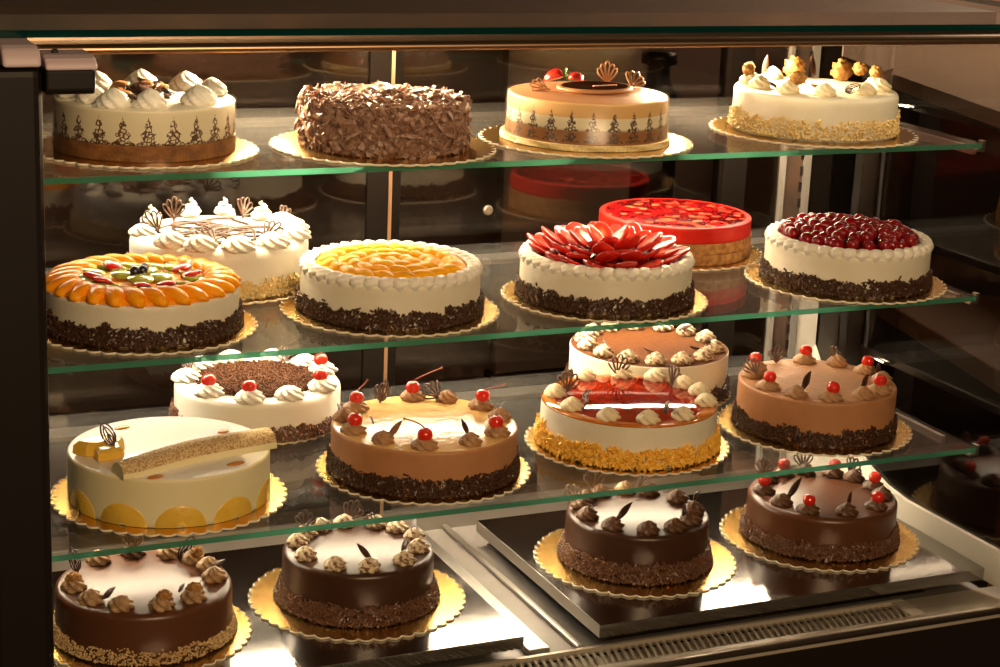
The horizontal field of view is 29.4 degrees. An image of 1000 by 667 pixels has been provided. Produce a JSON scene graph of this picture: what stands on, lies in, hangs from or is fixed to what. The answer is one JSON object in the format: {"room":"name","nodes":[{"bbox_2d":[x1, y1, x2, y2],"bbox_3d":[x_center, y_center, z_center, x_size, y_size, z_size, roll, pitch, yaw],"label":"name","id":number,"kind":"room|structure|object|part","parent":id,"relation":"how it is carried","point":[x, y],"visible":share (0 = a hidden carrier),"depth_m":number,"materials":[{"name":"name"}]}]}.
{"room":"food shop","nodes":[
{"label":"food shop","id":0,"kind":"room"},
{"bbox_2d":[42,0,999,412],"bbox_3d":[-0.702,-1.125,5.567,9.000,2.700,0.100,-4,17,-24],"label":"wall","id":1,"kind":"structure","parent":0,"point":[445,207],"depth_m":5.81,"materials":[{"name":"brown"}]},
{"bbox_2d":[483,48,645,379],"bbox_3d":[0.230,-0.685,6.040,0.520,1.680,0.060,-4,17,-24],"label":"wall panel","id":2,"kind":"object","parent":1,"relation":"attached to","point":[529,198],"visible":0.48,"depth_m":6.07,"materials":[{"name":"brown"}]},
{"bbox_2d":[49,351,999,587],"bbox_3d":[0.696,1.107,2.818,9.000,0.050,7.200,-4,17,-24],"label":"floor","id":3,"kind":"structure","parent":0,"point":[931,484],"depth_m":5.34,"materials":[{"name":"brown"}]},
{"bbox_2d":[0,0,999,666],"bbox_3d":[0.017,0.224,3.031,1.780,1.484,0.779,-4,17,-24],"label":"display case","id":4,"kind":"object","parent":3,"relation":"on","point":[48,47],"visible":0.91,"depth_m":2.85,"materials":[{"name":"black metal"}]},
{"bbox_2d":[52,544,523,666],"bbox_3d":[-0.395,0.432,2.875,0.736,0.036,0.461,-4,17,-24],"label":"display tray","id":5,"kind":"object","parent":4,"relation":"on","point":[479,628],"visible":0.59,"depth_m":2.79,"materials":[{"name":"silver metal"}]},
{"bbox_2d":[53,604,251,666],"bbox_3d":[-0.519,0.433,2.778,0.312,0.003,0.313,-4,17,-24],"label":"cake board","id":6,"kind":"object","parent":5,"relation":"on","point":[243,631],"visible":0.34,"depth_m":2.70,"materials":[{"name":"gold metal"}]},
{"bbox_2d":[53,534,237,666],"bbox_3d":[-0.517,0.375,2.762,0.270,0.118,0.269,11,17,29],"label":"cake","id":7,"kind":"object","parent":6,"relation":"on","point":[167,606],"visible":0.95,"depth_m":2.69,"materials":[{"name":"chocolate"},{"name":"cream"},{"name":"sponge cake"}]},
{"bbox_2d":[248,568,465,641],"bbox_3d":[-0.220,0.405,2.932,0.334,0.003,0.335,-4,17,-24],"label":"cake board","id":8,"kind":"object","parent":5,"relation":"on","point":[451,600],"visible":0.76,"depth_m":2.84,"materials":[{"name":"gold metal"}]},
{"bbox_2d":[273,500,441,628],"bbox_3d":[-0.217,0.345,2.915,0.258,0.121,0.257,3,15,1],"label":"cake","id":9,"kind":"object","parent":8,"relation":"on","point":[379,574],"visible":0.93,"depth_m":2.84,"materials":[{"name":"brown food"}]},
{"bbox_3d":[-0.156,0.320,3.363,1.600,0.040,0.065,-4,17,-24],"label":"sill","id":10,"kind":"part","parent":4,"relation":"part of","materials":[{"name":"clear glass"}]},
{"bbox_3d":[0.030,-0.499,2.877,1.780,0.009,0.692,-4,17,-24],"label":"glass","id":11,"kind":"part","parent":4,"relation":"part of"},
{"bbox_2d":[48,237,979,373],"bbox_3d":[-0.035,-0.071,2.948,1.530,0.026,0.572,-4,17,-24],"label":"glass shelf","id":12,"kind":"object","parent":4,"relation":"attached to","point":[950,296],"visible":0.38,"depth_m":2.69,"materials":[{"name":"clear glass"}]},
{"bbox_2d":[47,310,257,355],"bbox_3d":[-0.492,-0.013,2.622,0.314,0.003,0.315,-4,17,-24],"label":"cake board","id":13,"kind":"object","parent":12,"relation":"on","point":[250,325],"visible":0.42,"depth_m":2.50,"materials":[{"name":"gold metal"}]},
{"bbox_2d":[46,253,244,349],"bbox_3d":[-0.490,-0.054,2.611,0.277,0.082,0.276,-11,21,-42],"label":"cake","id":14,"kind":"object","parent":13,"relation":"on","point":[128,300],"visible":0.96,"depth_m":2.52,"materials":[{"name":"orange food"}]},
{"bbox_2d":[241,290,296,304],"bbox_3d":[-0.424,-0.081,2.871,0.304,0.003,0.305,-4,17,-24],"label":"cake board","id":15,"kind":"object","parent":12,"relation":"on","point":[285,297],"visible":0.11,"depth_m":2.76,"materials":[{"name":"gold metal"}]},
{"bbox_2d":[127,196,311,301],"bbox_3d":[-0.422,-0.135,2.856,0.283,0.114,0.283,2,15,-2],"label":"cake","id":16,"kind":"object","parent":15,"relation":"on","point":[265,250],"visible":0.78,"depth_m":2.79,"materials":[{"name":"whipped cream"},{"name":"sponge cake"},{"name":"chocolate"}]},
{"bbox_2d":[279,298,498,337],"bbox_3d":[-0.160,-0.037,2.762,0.318,0.003,0.319,-4,17,-24],"label":"cake board","id":17,"kind":"object","parent":12,"relation":"on","point":[491,312],"visible":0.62,"depth_m":2.66,"materials":[{"name":"gold metal"}]},
{"bbox_2d":[294,239,484,330],"bbox_3d":[-0.158,-0.075,2.752,0.275,0.076,0.274,7,16,15],"label":"cake","id":18,"kind":"object","parent":17,"relation":"on","point":[380,284],"visible":1,"depth_m":2.66,"materials":[{"name":"white food"}]},
{"bbox_3d":[-0.042,-0.070,2.926,1.498,0.008,0.535,-4,17,-24],"label":"pane","id":19,"kind":"part","parent":12,"relation":"part of","materials":[{"name":"clear glass"}]},
{"bbox_2d":[501,280,707,323],"bbox_3d":[0.158,-0.057,2.887,0.314,0.003,0.315,-4,17,-24],"label":"cake board","id":20,"kind":"object","parent":12,"relation":"on","point":[700,303],"visible":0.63,"depth_m":2.78,"materials":[{"name":"gold metal"}]},
{"bbox_2d":[514,221,694,316],"bbox_3d":[0.161,-0.110,2.872,0.274,0.107,0.274,11,17,28],"label":"cake","id":21,"kind":"object","parent":20,"relation":"on","point":[596,268],"visible":1,"depth_m":2.79,"materials":[{"name":"white food"}]},
{"bbox_2d":[692,245,761,270],"bbox_3d":[0.293,-0.142,3.221,0.304,0.003,0.305,-4,17,-24],"label":"cake board","id":22,"kind":"object","parent":12,"relation":"on","point":[755,254],"visible":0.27,"depth_m":3.12,"materials":[{"name":"gold metal"}]},
{"bbox_2d":[599,198,751,265],"bbox_3d":[0.294,-0.174,3.212,0.262,0.063,0.262,-4,17,-24],"label":"cake","id":23,"kind":"object","parent":22,"relation":"on","point":[715,234],"visible":0.7,"depth_m":3.14,"materials":[{"name":"food"}]},
{"bbox_2d":[744,262,946,304],"bbox_3d":[0.554,-0.087,3.062,0.322,0.003,0.323,-4,17,-24],"label":"cake board","id":24,"kind":"object","parent":12,"relation":"on","point":[938,288],"visible":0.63,"depth_m":2.96,"materials":[{"name":"gold metal"}]},
{"bbox_2d":[758,212,933,298],"bbox_3d":[0.557,-0.137,3.047,0.285,0.101,0.286,-4,17,-24],"label":"cake","id":25,"kind":"object","parent":24,"relation":"on","point":[858,255],"visible":1,"depth_m":2.96,"materials":[{"name":"white food"}]},
{"bbox_2d":[43,105,985,184],"bbox_3d":[-0.030,-0.304,2.897,1.530,0.026,0.547,-4,17,-24],"label":"glass shelf","id":26,"kind":"object","parent":4,"relation":"attached to","point":[941,143],"visible":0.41,"depth_m":2.74,"materials":[{"name":"clear glass"}]},
{"bbox_2d":[43,136,258,169],"bbox_3d":[-0.484,-0.253,2.595,0.308,0.003,0.309,-4,17,-24],"label":"cake board","id":27,"kind":"object","parent":26,"relation":"on","point":[244,150],"visible":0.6,"depth_m":2.49,"materials":[{"name":"gold metal"}]},
{"bbox_2d":[51,69,236,162],"bbox_3d":[-0.482,-0.300,2.582,0.246,0.096,0.246,-4,17,-24],"label":"cake","id":28,"kind":"object","parent":27,"relation":"on","point":[140,118],"visible":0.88,"depth_m":2.49,"materials":[{"name":"white food"}]},
{"bbox_2d":[269,131,495,166],"bbox_3d":[-0.165,-0.266,2.695,0.320,0.003,0.321,-4,17,-24],"label":"cake board","id":29,"kind":"object","parent":26,"relation":"on","point":[287,143],"visible":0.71,"depth_m":2.60,"materials":[{"name":"gold metal"}]},
{"bbox_2d":[294,80,472,159],"bbox_3d":[-0.164,-0.304,2.684,0.252,0.085,0.253,-4,17,-24],"label":"cake","id":30,"kind":"object","parent":29,"relation":"on","point":[377,120],"visible":1,"depth_m":2.60,"materials":[{"name":"brown food"}]},
{"bbox_3d":[-0.037,-0.303,2.874,1.498,0.008,0.510,-4,17,-24],"label":"pane","id":31,"kind":"part","parent":26,"relation":"part of","materials":[{"name":"clear glass"}]},
{"bbox_2d":[478,125,692,158],"bbox_3d":[0.127,-0.288,2.823,0.318,0.003,0.319,-4,17,-24],"label":"cake board","id":32,"kind":"object","parent":26,"relation":"on","point":[678,144],"visible":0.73,"depth_m":2.73,"materials":[{"name":"gold metal"}]},
{"bbox_2d":[500,60,670,152],"bbox_3d":[0.129,-0.339,2.810,0.256,0.102,0.256,-4,17,-24],"label":"cake","id":33,"kind":"object","parent":32,"relation":"on","point":[579,115],"visible":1,"depth_m":2.73,"materials":[{"name":"cake sponge"},{"name":"caramel cream icing"},{"name":"chocolate"}]},
{"bbox_2d":[709,116,918,148],"bbox_3d":[0.493,-0.320,2.999,0.326,0.003,0.327,-4,17,-24],"label":"cake board","id":34,"kind":"object","parent":26,"relation":"on","point":[905,137],"visible":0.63,"depth_m":2.90,"materials":[{"name":"gold metal"}]},
{"bbox_2d":[727,54,900,142],"bbox_3d":[0.495,-0.372,2.985,0.270,0.105,0.271,14,19,38],"label":"cake","id":35,"kind":"object","parent":34,"relation":"on","point":[796,106],"visible":1,"depth_m":2.90,"materials":[{"name":"white food"}]},
{"bbox_2d":[49,352,979,561],"bbox_3d":[-0.036,0.164,2.993,1.530,0.026,0.612,-4,17,-24],"label":"glass shelf","id":36,"kind":"object","parent":4,"relation":"attached to","point":[534,391],"visible":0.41,"depth_m":2.81,"materials":[{"name":"clear glass"}]},
{"bbox_2d":[51,473,287,536],"bbox_3d":[-0.462,0.224,2.664,0.328,0.003,0.329,-4,17,-24],"label":"cake board","id":37,"kind":"object","parent":36,"relation":"on","point":[59,497],"visible":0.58,"depth_m":2.56,"materials":[{"name":"gold metal"}]},
{"bbox_2d":[67,417,276,527],"bbox_3d":[-0.460,0.169,2.649,0.280,0.110,0.280,-4,17,-24],"label":"cake","id":38,"kind":"object","parent":37,"relation":"on","point":[150,472],"visible":1,"depth_m":2.57,"materials":[{"name":"white food"}]},
{"bbox_2d":[277,432,330,444],"bbox_3d":[-0.384,0.134,3.010,0.272,0.003,0.272,-4,17,-24],"label":"cake board","id":39,"kind":"object","parent":36,"relation":"on","point":[326,433],"visible":0.09,"depth_m":2.91,"materials":[{"name":"gold metal"}]},
{"bbox_2d":[168,346,342,442],"bbox_3d":[-0.382,0.086,2.997,0.276,0.095,0.278,5,15,8],"label":"cake","id":40,"kind":"object","parent":39,"relation":"on","point":[297,398],"visible":0.84,"depth_m":2.93,"materials":[{"name":"white food"}]},
{"bbox_2d":[315,451,530,505],"bbox_3d":[-0.114,0.198,2.815,0.318,0.003,0.319,-4,17,-24],"label":"cake board","id":41,"kind":"object","parent":36,"relation":"on","point":[524,473],"visible":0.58,"depth_m":2.71,"materials":[{"name":"gold metal"}]},
{"bbox_2d":[325,367,520,498],"bbox_3d":[-0.109,0.141,2.800,0.292,0.116,0.288,-4,17,-24],"label":"cake","id":42,"kind":"object","parent":41,"relation":"on","point":[411,444],"visible":1,"depth_m":2.72,"materials":[{"name":"food"}]},
{"bbox_3d":[-0.121,0.126,2.682,0.032,0.014,0.004,5,15,8],"label":"stem","id":43,"kind":"part","parent":42,"relation":"part of","materials":[{"name":"brown food"}]},
{"bbox_3d":[-0.110,0.062,2.904,0.049,0.018,0.004,-9,25,-23],"label":"stem","id":44,"kind":"part","parent":42,"relation":"part of","materials":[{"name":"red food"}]},
{"bbox_3d":[-0.044,0.165,2.971,1.498,0.008,0.575,-4,17,-24],"label":"pane","id":45,"kind":"part","parent":36,"relation":"part of","materials":[{"name":"clear glass"}]},
{"bbox_2d":[524,423,729,476],"bbox_3d":[0.198,0.169,2.973,0.320,0.003,0.321,-4,17,-24],"label":"cake board","id":46,"kind":"object","parent":36,"relation":"on","point":[719,457],"visible":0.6,"depth_m":2.86,"materials":[{"name":"gold metal"}]},
{"bbox_2d":[533,354,721,471],"bbox_3d":[0.201,0.116,2.959,0.293,0.112,0.295,-2,16,-15],"label":"cake","id":47,"kind":"object","parent":46,"relation":"on","point":[620,419],"visible":1,"depth_m":2.88,"materials":[{"name":"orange food"}]},
{"bbox_2d":[717,392,730,405],"bbox_3d":[0.251,0.093,3.260,0.288,0.003,0.288,-4,17,-24],"label":"cake board","id":48,"kind":"object","parent":36,"relation":"on","point":[729,395],"visible":0.11,"depth_m":3.20,"materials":[{"name":"gold metal"}]},
{"bbox_2d":[563,322,730,401],"bbox_3d":[0.253,0.045,3.247,0.287,0.099,0.286,7,16,15],"label":"cake","id":49,"kind":"object","parent":48,"relation":"on","point":[700,357],"visible":0.63,"depth_m":3.20,"materials":[{"name":"white food"}]},
{"bbox_2d":[717,404,912,456],"bbox_3d":[0.510,0.148,3.097,0.316,0.003,0.317,-4,17,-24],"label":"cake board","id":50,"kind":"object","parent":36,"relation":"on","point":[904,434],"visible":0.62,"depth_m":3.00,"materials":[{"name":"gold metal"}]},
{"bbox_2d":[731,345,897,449],"bbox_3d":[0.512,0.096,3.082,0.268,0.107,0.269,5,15,10],"label":"cake","id":51,"kind":"object","parent":50,"relation":"on","point":[803,400],"visible":1,"depth_m":3.00,"materials":[{"name":"brown food"}]},
{"bbox_3d":[0.180,-0.397,2.596,1.628,0.012,0.042,-4,17,-24],"label":"rail","id":52,"kind":"part","parent":4,"relation":"part of","materials":[{"name":"brown metal"}]},
{"bbox_2d":[458,598,923,666],"bbox_3d":[0.193,0.484,2.860,1.045,0.017,0.076,-4,17,-24],"label":"grille","id":53,"kind":"object","parent":4,"relation":"attached to","point":[647,649],"depth_m":2.93,"materials":[{"name":"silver metal"}]},
{"bbox_3d":[0.409,-0.147,3.484,0.048,0.916,0.038,-4,17,-24],"label":"post","id":54,"kind":"part","parent":4,"relation":"part of","materials":[{"name":"black"}]},
{"bbox_2d":[476,488,984,637],"bbox_3d":[0.382,0.372,3.220,0.718,0.036,0.464,-4,17,-24],"label":"display tray","id":55,"kind":"object","parent":4,"relation":"on","point":[758,585],"visible":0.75,"depth_m":3.07,"materials":[{"name":"silver metal"}]},
{"bbox_2d":[533,529,736,598],"bbox_3d":[0.222,0.369,3.134,0.334,0.003,0.335,-4,17,-24],"label":"cake board","id":56,"kind":"object","parent":55,"relation":"on","point":[546,555],"visible":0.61,"depth_m":3.04,"materials":[{"name":"gold metal"}]},
{"bbox_2d":[557,471,713,586],"bbox_3d":[0.225,0.307,3.117,0.258,0.125,0.257,-10,20,-39],"label":"cake","id":57,"kind":"object","parent":56,"relation":"on","point":[655,537],"visible":0.91,"depth_m":3.04,"materials":[{"name":"brown food"}]},
{"bbox_2d":[719,505,919,572],"bbox_3d":[0.548,0.345,3.274,0.341,0.003,0.341,-4,17,-24],"label":"cake board","id":58,"kind":"object","parent":55,"relation":"on","point":[908,546],"visible":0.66,"depth_m":3.18,"materials":[{"name":"gold metal"}]},
{"bbox_2d":[739,453,900,562],"bbox_3d":[0.551,0.287,3.258,0.275,0.116,0.276,-7,18,-32],"label":"cake","id":59,"kind":"object","parent":58,"relation":"on","point":[826,515],"visible":0.95,"depth_m":3.18,"materials":[{"name":"brown food"}]},
{"bbox_3d":[0.100,0.499,2.819,1.720,0.042,0.120,-4,17,-24],"label":"sill","id":60,"kind":"part","parent":4,"relation":"part of","materials":[{"name":"silver metal"}]},
{"bbox_3d":[0.508,-0.155,3.509,0.008,0.906,0.015,-4,17,-24],"label":"corner post","id":61,"kind":"part","parent":4,"relation":"part of","materials":[{"name":"grey metal"}]},
{"bbox_3d":[0.528,-0.158,3.522,0.040,0.906,0.008,-4,17,-24],"label":"corner panel","id":62,"kind":"part","parent":4,"relation":"part of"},
{"bbox_3d":[0.552,-0.161,3.537,0.016,0.906,0.025,-4,17,-24],"label":"post","id":63,"kind":"part","parent":4,"relation":"part of","materials":[{"name":"grey metal"}]},
{"bbox_3d":[0.125,0.499,2.762,1.720,0.011,0.012,-4,17,-24],"label":"rail","id":64,"kind":"part","parent":4,"relation":"part of","materials":[{"name":"silver metal"}]},
{"bbox_3d":[0.707,0.195,3.380,0.008,0.305,0.680,-4,17,-24],"label":"panel","id":65,"kind":"part","parent":4,"relation":"part of","materials":[{"name":"black"}]},
{"bbox_2d":[783,44,999,494],"bbox_3d":[2.078,-0.252,5.849,2.630,1.100,2.010,-4,17,-24],"label":"panel","id":66,"kind":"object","parent":3,"relation":"on","point":[952,92],"depth_m":5.49,"materials":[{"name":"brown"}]},
{"bbox_2d":[876,292,999,586],"bbox_3d":[1.243,0.345,4.279,0.710,0.700,0.899,-4,17,-24],"label":"panel","id":67,"kind":"object","parent":3,"relation":"on","point":[965,335],"visible":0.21,"depth_m":4.22,"materials":[{"name":"brown wood"}]}
]}

